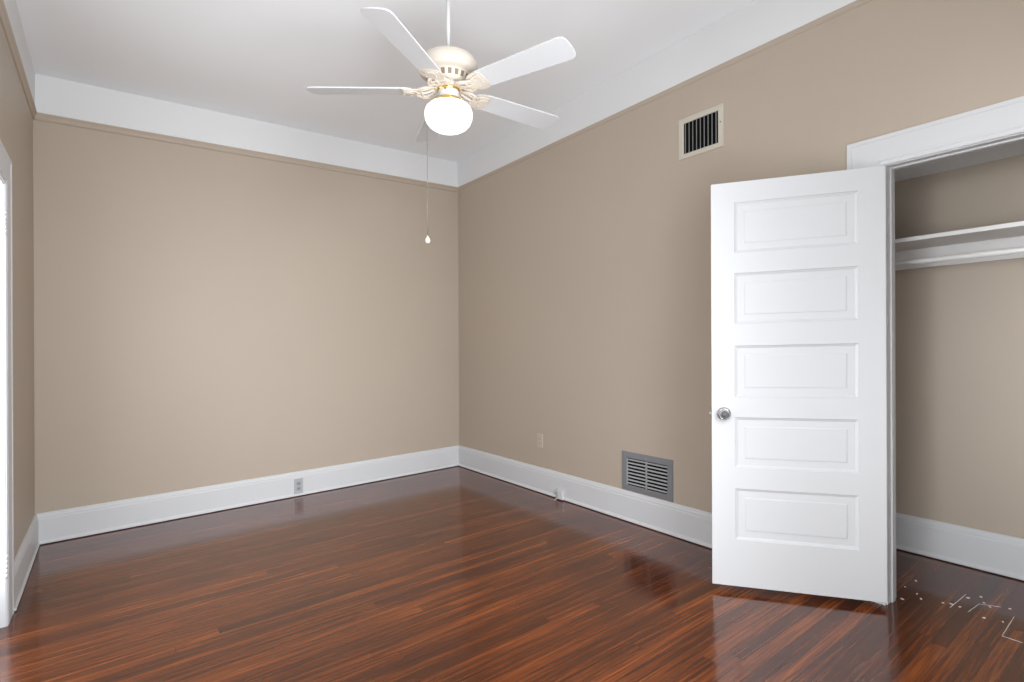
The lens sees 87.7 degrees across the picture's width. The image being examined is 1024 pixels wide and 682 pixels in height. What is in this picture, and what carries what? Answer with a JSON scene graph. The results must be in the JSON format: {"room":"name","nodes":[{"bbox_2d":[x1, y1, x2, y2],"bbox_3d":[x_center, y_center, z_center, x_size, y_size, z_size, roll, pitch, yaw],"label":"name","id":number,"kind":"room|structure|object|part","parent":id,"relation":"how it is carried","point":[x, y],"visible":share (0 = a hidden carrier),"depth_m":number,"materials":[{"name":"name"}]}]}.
{"room":"empty bedroom","nodes":[
{"label":"empty bedroom","id":0,"kind":"room"},
{"bbox_2d":[0,20,34,558],"bbox_3d":[-1.715,-0.247,1.516,0.110,3.210,5.020,0,0,-37],"label":"wall","id":1,"kind":"structure","parent":0,"point":[16,120],"depth_m":3.04,"materials":[{"name":"beige paint"}]},
{"bbox_2d":[0,178,7,627],"bbox_3d":[-2.181,0.289,2.147,0.128,2.108,0.840,0,0,-37],"label":"door","id":2,"kind":"structure","parent":1,"relation":"attached to","point":[3,556],"depth_m":2.49,"materials":[{"name":"white paint"}]},
{"bbox_2d":[0,139,13,625],"bbox_3d":[-2.135,0.220,2.181,0.020,2.245,1.130,0,0,-37],"label":"trim","id":3,"kind":"structure","parent":1,"relation":"attached to","point":[5,161],"depth_m":2.56,"materials":[{"name":"white paint"}]},
{"bbox_2d":[0,0,36,118],"bbox_3d":[-1.668,-1.537,1.555,0.022,0.112,5.020,0,0,-37],"label":"trim","id":4,"kind":"structure","parent":1,"relation":"attached to","point":[4,18],"depth_m":2.82,"materials":[{"name":"beige paint"}]},
{"bbox_2d":[3,0,34,103],"bbox_3d":[-1.669,-1.690,1.547,0.012,0.325,5.008,0,0,-37],"label":"trim","id":5,"kind":"structure","parent":1,"relation":"attached to","point":[10,5],"depth_m":3.00,"materials":[{"name":"white paint"}]},
{"bbox_2d":[14,514,39,610],"bbox_3d":[-2.818,1.245,3.097,0.027,0.218,1.160,0,0,-37],"label":"baseboard","id":6,"kind":"structure","parent":1,"relation":"attached to","point":[24,559],"depth_m":3.00,"materials":[{"name":"white paint"}]},
{"bbox_2d":[33,120,458,513],"bbox_3d":[-1.907,-0.244,4.593,3.517,3.205,0.120,0,0,-37],"label":"wall","id":7,"kind":"structure","parent":0,"point":[203,317],"depth_m":4.24,"materials":[{"name":"beige paint"}]},
{"bbox_2d":[33,112,458,191],"bbox_3d":[-1.869,-1.534,4.536,3.297,0.103,0.022,0,0,-37],"label":"trim","id":8,"kind":"structure","parent":7,"relation":"attached to","point":[39,116],"depth_m":4.22,"materials":[{"name":"beige paint"}]},
{"bbox_2d":[35,73,457,186],"bbox_3d":[-1.873,-1.687,4.540,3.297,0.317,0.012,0,0,-37],"label":"trim","id":9,"kind":"structure","parent":7,"relation":"attached to","point":[53,96],"depth_m":4.22,"materials":[{"name":"white paint"}]},
{"bbox_2d":[37,445,458,543],"bbox_3d":[-1.856,1.219,4.535,3.297,0.260,0.027,0,0,-37],"label":"baseboard","id":10,"kind":"structure","parent":7,"relation":"attached to","point":[64,524],"depth_m":4.21,"materials":[{"name":"white paint"}]},
{"bbox_2d":[294,478,302,493],"bbox_3d":[-1.821,1.237,4.550,0.072,0.129,0.008,0,0,-37],"label":"baseboard outlet","id":11,"kind":"object","parent":10,"relation":"attached to","point":[298,483],"visible":1,"depth_m":4.55,"materials":[{"name":"white plastic"}]},
{"bbox_2d":[15,0,756,161],"bbox_3d":[-0.364,-1.904,2.542,3.497,0.228,5.220,0,0,-37],"label":"ceiling","id":12,"kind":"structure","parent":0,"point":[251,59],"depth_m":3.34,"materials":[{"name":"white paint"}]},
{"bbox_2d":[306,0,575,242],"bbox_3d":[-0.321,-1.166,2.515,1.297,1.379,1.240,0,0,17],"label":"ceiling fan","id":13,"kind":"object","parent":12,"relation":"hanging from","point":[447,70],"visible":1,"depth_m":2.46,"materials":[{"name":"white laminate"}]},
{"bbox_3d":[-0.724,-1.202,2.554,0.507,0.035,0.132,0,0,1],"label":"blade","id":14,"kind":"part","parent":13,"relation":"part of","materials":[{"name":"white laminate"}]},
{"bbox_3d":[-0.424,-1.203,2.163,0.132,0.035,0.507,0,0,19],"label":"blade","id":15,"kind":"part","parent":13,"relation":"part of","materials":[{"name":"white laminate"}]},
{"bbox_3d":[-0.446,-1.204,2.960,0.132,0.035,0.507,0,0,-17],"label":"blade","id":16,"kind":"part","parent":13,"relation":"part of","materials":[{"name":"white laminate"}]},
{"bbox_3d":[-0.412,-0.496,2.606,0.026,0.039,0.026,0,0,-37],"label":"chain knob","id":17,"kind":"part","parent":13,"relation":"part of","materials":[{"name":"white plastic"}]},
{"bbox_3d":[-0.383,-0.849,2.594,0.070,0.667,0.004,0,0,20],"label":"pull chain","id":18,"kind":"part","parent":13,"relation":"part of","materials":[{"name":"grey metal"}]},
{"bbox_3d":[-0.305,-1.075,2.565,0.229,0.144,0.229,0,0,-37],"label":"lamp shade","id":19,"kind":"part","parent":13,"relation":"part of","materials":[{"name":"white glass"}]},
{"bbox_3d":[0.030,-1.205,2.815,0.507,0.035,0.132,0,0,-37],"label":"blade","id":20,"kind":"part","parent":13,"relation":"part of","materials":[{"name":"white laminate"}]},
{"bbox_3d":[0.034,-1.205,2.320,0.507,0.035,0.132,0,0,34],"label":"blade","id":21,"kind":"part","parent":13,"relation":"part of","materials":[{"name":"white laminate"}]},
{"bbox_2d":[0,466,1023,681],"bbox_3d":[-0.490,1.332,2.438,5.450,0.242,5.260,0,0,-37],"label":"floor","id":22,"kind":"structure","parent":0,"point":[455,573],"depth_m":2.58,"materials":[{"name":"red wood"}]},
{"bbox_2d":[458,0,1023,512],"bbox_3d":[1.002,-0.319,3.571,0.110,3.210,5.020,0,0,-37],"label":"wall","id":23,"kind":"structure","parent":0,"point":[584,262],"depth_m":3.57,"materials":[{"name":"beige paint"}]},
{"bbox_2d":[537,433,542,447],"bbox_3d":[0.235,0.841,4.495,0.008,0.117,0.072,0,0,-37],"label":"wall outlet","id":24,"kind":"object","parent":23,"relation":"attached to","point":[539,436],"visible":1,"depth_m":4.49,"materials":[{"name":"beige paint"}]},
{"bbox_2d":[458,445,711,548],"bbox_3d":[0.545,1.157,4.071,0.027,0.251,3.665,0,0,-37],"label":"baseboard","id":25,"kind":"structure","parent":23,"relation":"attached to","point":[690,524],"depth_m":3.90,"materials":[{"name":"white paint"}]},
{"bbox_2d":[554,489,563,500],"bbox_3d":[0.370,1.231,4.242,0.062,0.077,0.076,0,0,-37],"label":"phone jack","id":26,"kind":"object","parent":25,"relation":"attached to","point":[559,493],"visible":1,"depth_m":4.24,"materials":[{"name":"white paint"}]},
{"bbox_2d":[622,450,672,501],"bbox_3d":[0.906,0.906,3.603,0.014,0.274,0.427,0,0,-37],"label":"air vent","id":27,"kind":"object","parent":23,"relation":"in","point":[652,476],"visible":1,"depth_m":3.59,"materials":[{"name":"grey metal"}]},
{"bbox_2d":[458,0,855,186],"bbox_3d":[0.951,-1.759,3.528,0.012,0.325,5.008,0,0,-37],"label":"trim","id":28,"kind":"structure","parent":23,"relation":"attached to","point":[759,22],"depth_m":3.46,"materials":[{"name":"white paint"}]},
{"bbox_2d":[458,0,871,190],"bbox_3d":[0.949,-1.614,3.534,0.009,0.095,5.020,0,0,-37],"label":"trim","id":29,"kind":"structure","parent":23,"relation":"attached to","point":[857,3],"depth_m":3.27,"materials":[{"name":"beige paint"}]},
{"bbox_2d":[678,103,723,160],"bbox_3d":[1.151,-1.276,3.267,0.011,0.261,0.312,0,0,-37],"label":"air vent","id":30,"kind":"object","parent":23,"relation":"in","point":[701,132],"visible":1,"depth_m":3.26,"materials":[{"name":"beige metal"}]},
{"bbox_2d":[709,166,886,602],"bbox_3d":[1.359,0.208,2.566,0.770,2.027,0.146,0,0,23],"label":"door","id":31,"kind":"structure","parent":23,"relation":"in","point":[798,411],"depth_m":2.56,"materials":[{"name":"white paint"}]},
{"bbox_3d":[1.054,0.364,2.651,0.076,0.065,0.077,0,0,-37],"label":"knob","id":32,"kind":"part","parent":31,"relation":"part of","materials":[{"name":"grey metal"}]},
{"bbox_3d":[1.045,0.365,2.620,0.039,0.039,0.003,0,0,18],"label":"knob","id":33,"kind":"part","parent":31,"relation":"part of","materials":[{"name":"silver metal"}]},
{"bbox_2d":[847,96,1023,604],"bbox_3d":[1.979,0.131,2.174,0.020,2.209,1.099,0,0,-37],"label":"trim","id":34,"kind":"structure","parent":23,"relation":"attached to","point":[1006,118],"depth_m":2.31,"materials":[{"name":"white paint"}]},
{"bbox_2d":[885,132,1023,604],"bbox_3d":[2.031,0.192,2.213,0.113,2.082,0.819,0,0,-37],"label":"trim","id":35,"kind":"structure","parent":23,"relation":"attached to","point":[890,169],"depth_m":2.51,"materials":[{"name":"white paint"}]},
{"bbox_2d":[895,154,1023,538],"bbox_3d":[2.606,0.083,2.770,0.100,2.285,1.930,0,0,-37],"label":"wall","id":36,"kind":"structure","parent":0,"point":[959,328],"depth_m":2.89,"materials":[{"name":"beige paint"}]},
{"bbox_2d":[895,221,1023,270],"bbox_3d":[2.408,-0.483,2.622,0.390,0.158,1.730,0,0,-37],"label":"closet shelf","id":37,"kind":"object","parent":36,"relation":"attached to","point":[1007,235],"visible":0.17,"depth_m":2.79,"materials":[{"name":"white paint"}]},
{"bbox_2d":[895,247,1023,266],"bbox_3d":[2.325,-0.423,2.559,0.030,0.052,1.689,0,0,-37],"label":"closet rod","id":38,"kind":"object","parent":37,"relation":"attached to","point":[1016,250],"visible":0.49,"depth_m":2.65,"materials":[{"name":"white paint"}]},
{"bbox_2d":[896,513,1023,579],"bbox_3d":[2.560,1.105,2.733,0.027,0.226,1.730,0,0,-37],"label":"baseboard","id":39,"kind":"structure","parent":36,"relation":"attached to","point":[997,553],"depth_m":2.89,"materials":[{"name":"white paint"}]},
{"bbox_2d":[895,141,1023,181],"bbox_3d":[2.286,-0.988,2.532,0.690,0.134,1.730,0,0,-37],"label":"ceiling","id":40,"kind":"structure","parent":0,"point":[1014,149],"depth_m":2.79,"materials":[{"name":"white paint"}]}
]}

